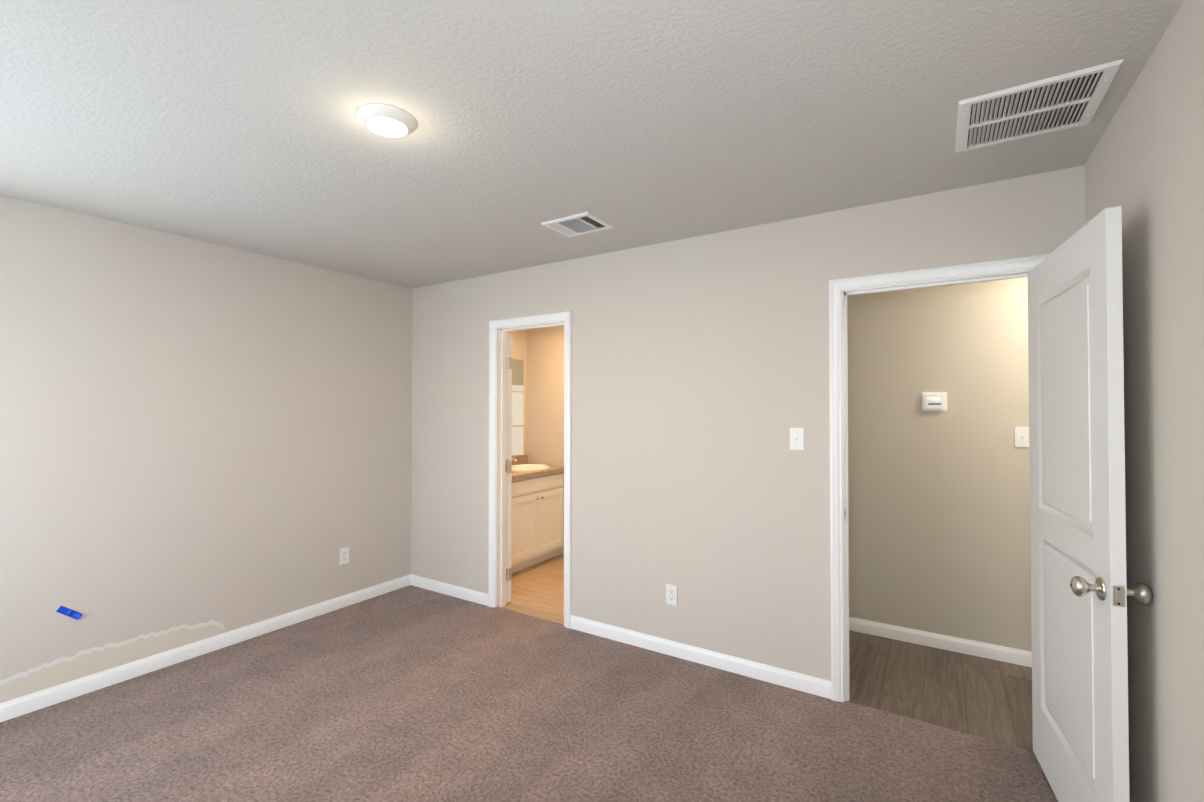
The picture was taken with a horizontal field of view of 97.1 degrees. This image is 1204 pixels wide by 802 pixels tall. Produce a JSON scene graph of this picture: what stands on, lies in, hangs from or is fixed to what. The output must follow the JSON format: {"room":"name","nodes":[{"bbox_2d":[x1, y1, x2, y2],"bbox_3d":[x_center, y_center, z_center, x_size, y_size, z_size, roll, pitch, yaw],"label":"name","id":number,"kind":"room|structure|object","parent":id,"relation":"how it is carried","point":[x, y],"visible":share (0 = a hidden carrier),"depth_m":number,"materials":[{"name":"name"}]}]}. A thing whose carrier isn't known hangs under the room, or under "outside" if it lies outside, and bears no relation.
{"room":"empty bedroom","nodes":[
{"label":"empty bedroom","id":0,"kind":"room"},
{"bbox_2d":[0,195,526,679],"bbox_3d":[-2.161,0.327,3.566,0.115,2.540,5.150,0,-1,32],"label":"wall","id":1,"kind":"structure","parent":0,"point":[192,431],"depth_m":3.06,"materials":[{"name":"beige paint"}]},
{"bbox_2d":[56,606,82,619],"bbox_3d":[-2.655,1.056,2.650,0.016,0.087,0.096,0,-1,32],"label":"tape","id":2,"kind":"object","parent":1,"relation":"attached to","point":[69,612],"visible":1,"depth_m":2.65,"materials":[{"name":"blue plastic"}]},
{"bbox_2d":[0,620,225,702],"bbox_3d":[-2.583,1.334,2.775,0.001,0.139,1.095,0,-1,32],"label":"paint patch","id":3,"kind":"object","parent":1,"relation":"attached to","point":[78,665],"depth_m":2.75,"materials":[{"name":"beige paint"}]},
{"bbox_2d":[0,574,411,721],"bbox_3d":[-2.485,1.447,2.916,0.013,0.083,3.440,0,-1,32],"label":"baseboard","id":4,"kind":"structure","parent":1,"relation":"attached to","point":[23,705],"depth_m":3.02,"materials":[{"name":"white wood"}]},
{"bbox_2d":[339,547,348,564],"bbox_3d":[-1.882,1.130,3.881,0.008,0.115,0.070,0,-1,32],"label":"outlet","id":5,"kind":"object","parent":1,"relation":"attached to","point":[343,555],"visible":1,"depth_m":3.88,"materials":[{"name":"white plastic"}]},
{"bbox_2d":[512,359,523,455],"bbox_3d":[-1.105,0.057,5.124,0.007,1.002,1.055,0,-1,32],"label":"bathroom mirror","id":6,"kind":"object","parent":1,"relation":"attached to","point":[517,400],"visible":0.06,"depth_m":5.49,"materials":[{"name":"white mirror"}]},
{"bbox_2d":[0,585,1057,801],"bbox_3d":[-0.756,1.522,1.744,4.420,0.100,3.597,0,-1,32],"label":"floor carpet","id":7,"kind":"object","parent":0,"point":[410,693],"visible":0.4,"depth_m":2.38,"materials":[{"name":"brown carpet"}]},
{"bbox_2d":[526,326,563,465],"bbox_3d":[0.219,0.347,5.040,2.565,2.540,0.115,0,-1,32],"label":"wall","id":8,"kind":"structure","parent":0,"point":[545,404],"depth_m":5.48,"materials":[{"name":"beige paint"}]},
{"bbox_2d":[0,0,1183,288],"bbox_3d":[-0.041,-1.011,2.245,5.130,0.100,5.150,0,-1,32],"label":"ceiling","id":9,"kind":"structure","parent":0,"point":[236,124],"depth_m":1.79,"materials":[{"name":"paint"}]},
{"bbox_2d":[356,103,417,137],"bbox_3d":[-0.737,-0.952,1.826,0.195,0.030,0.195,0,-1,32],"label":"recessed light","id":10,"kind":"object","parent":9,"relation":"in","point":[385,120],"visible":0.98,"depth_m":1.79,"materials":[{"name":"white glass"}]},
{"bbox_2d":[541,212,613,236],"bbox_3d":[-0.131,-0.945,2.869,0.305,0.016,0.255,0,-1,32],"label":"ceiling vent","id":11,"kind":"object","parent":9,"relation":"in","point":[579,224],"visible":1,"depth_m":2.85,"materials":[{"name":"white metal"}]},
{"bbox_2d":[955,59,1123,151],"bbox_3d":[1.420,-0.961,1.777,0.390,0.014,0.390,0,-1,32],"label":"ceiling vent","id":12,"kind":"object","parent":9,"relation":"in","point":[1059,102],"visible":1,"depth_m":1.75,"materials":[{"name":"white metal"}]},
{"bbox_2d":[411,165,1084,680],"bbox_3d":[0.529,0.321,3.130,5.130,2.540,0.115,0,-1,32],"label":"wall","id":13,"kind":"structure","parent":0,"point":[699,377],"depth_m":3.04,"materials":[{"name":"beige paint"}]},
{"bbox_2d":[412,575,487,605],"bbox_3d":[-1.188,1.463,4.124,0.858,0.083,0.013,0,-1,32],"label":"baseboard","id":14,"kind":"structure","parent":13,"relation":"attached to","point":[429,584],"depth_m":4.10,"materials":[{"name":"white wood"}]},
{"bbox_2d":[506,333,511,601],"bbox_3d":[-0.877,0.500,4.227,0.178,2.012,0.625,1,-1,-38],"label":"bathroom door","id":15,"kind":"structure","parent":13,"relation":"in","point":[509,509],"depth_m":3.99,"materials":[{"name":"white paint"}]},
{"bbox_2d":[488,311,571,628],"bbox_3d":[-0.481,0.504,3.765,0.734,2.192,0.158,0,-1,32],"label":"door frame","id":16,"kind":"structure","parent":13,"relation":"attached to","point":[498,436],"depth_m":3.88,"materials":[{"name":"white wood"}]},
{"bbox_2d":[666,584,676,605],"bbox_3d":[0.409,1.139,3.122,0.070,0.115,0.008,0,-1,32],"label":"outlet","id":17,"kind":"object","parent":13,"relation":"attached to","point":[671,594],"visible":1,"depth_m":3.12,"materials":[{"name":"white plastic"}]},
{"bbox_2d":[570,615,830,698],"bbox_3d":[0.470,1.449,3.076,1.596,0.083,0.013,0,-1,32],"label":"baseboard","id":18,"kind":"structure","parent":13,"relation":"attached to","point":[782,677],"depth_m":2.99,"materials":[{"name":"white wood"}]},
{"bbox_2d":[790,428,803,449],"bbox_3d":[1.007,0.196,2.751,0.070,0.115,0.018,0,-1,32],"label":"bedroom light switch","id":19,"kind":"object","parent":13,"relation":"attached to","point":[796,438],"visible":1,"depth_m":2.75,"materials":[{"name":"white plastic"}]},
{"bbox_2d":[829,254,1049,701],"bbox_3d":[1.552,0.486,2.481,0.884,2.192,0.158,0,-1,32],"label":"door frame","id":20,"kind":"structure","parent":13,"relation":"attached to","point":[841,290],"depth_m":2.63,"materials":[{"name":"white wood"}]},
{"bbox_2d":[1028,206,1151,801],"bbox_3d":[1.644,0.456,1.874,0.178,2.012,0.834,0,-1,26],"label":"bedroom door","id":21,"kind":"structure","parent":13,"relation":"in","point":[1080,591],"depth_m":1.73,"materials":[{"name":"white paint"}]},
{"bbox_2d":[500,554,1032,750],"bbox_3d":[0.920,1.555,3.731,5.130,0.088,1.553,0,-1,32],"label":"floor","id":22,"kind":"structure","parent":0,"point":[987,698],"depth_m":2.86,"materials":[{"name":"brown wood"}]},
{"bbox_2d":[511,454,563,572],"bbox_3d":[-0.817,1.024,5.001,0.609,1.010,1.037,0,-1,32],"label":"bathroom vanity","id":23,"kind":"object","parent":22,"relation":"on","point":[537,513],"visible":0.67,"depth_m":4.88,"materials":[{"name":"white wood"}]},
{"bbox_2d":[512,455,563,479],"bbox_3d":[-0.820,0.622,5.008,0.602,0.123,1.037,-1,-1,32],"label":"countertop","id":24,"kind":"structure","parent":23,"relation":"on","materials":[{"name":"stone"}]},
{"bbox_2d":[512,464,549,470],"bbox_3d":[-0.732,0.714,5.125,0.409,0.164,0.519,-1,-1,32],"label":"sink","id":25,"kind":"object","parent":24,"relation":"in","point":[522,467],"depth_m":5.26,"materials":[{"name":"white ceramic"}]},
{"bbox_2d":[847,277,1031,651],"bbox_3d":[2.179,0.323,3.247,2.465,2.540,0.115,0,-1,32],"label":"wall","id":26,"kind":"structure","parent":0,"point":[939,520],"depth_m":3.24,"materials":[{"name":"paint"}]},
{"bbox_2d":[922,392,946,410],"bbox_3d":[2.038,0.003,3.257,0.130,0.112,0.025,0,-1,32],"label":"thermostat","id":27,"kind":"object","parent":26,"relation":"attached to","point":[934,401],"visible":1,"depth_m":3.25,"materials":[{"name":"white plastic"}]},
{"bbox_2d":[849,617,1031,666],"bbox_3d":[2.097,1.463,3.208,2.350,0.083,0.013,0,-1,32],"label":"baseboard","id":28,"kind":"structure","parent":26,"relation":"attached to","point":[970,647],"depth_m":3.22,"materials":[{"name":"white wood"}]},
{"bbox_2d":[1015,427,1028,446],"bbox_3d":[2.400,0.205,3.030,0.070,0.115,0.018,0,-1,32],"label":"light switch","id":29,"kind":"object","parent":26,"relation":"attached to","point":[1021,436],"visible":0.85,"depth_m":3.04,"materials":[{"name":"white plastic"}]},
{"bbox_2d":[1084,0,1203,801],"bbox_3d":[1.061,0.286,0.606,0.115,2.540,3.585,0,-1,32],"label":"wall","id":30,"kind":"structure","parent":0,"point":[1144,167],"depth_m":1.43,"materials":[{"name":"beige paint"}]}
]}

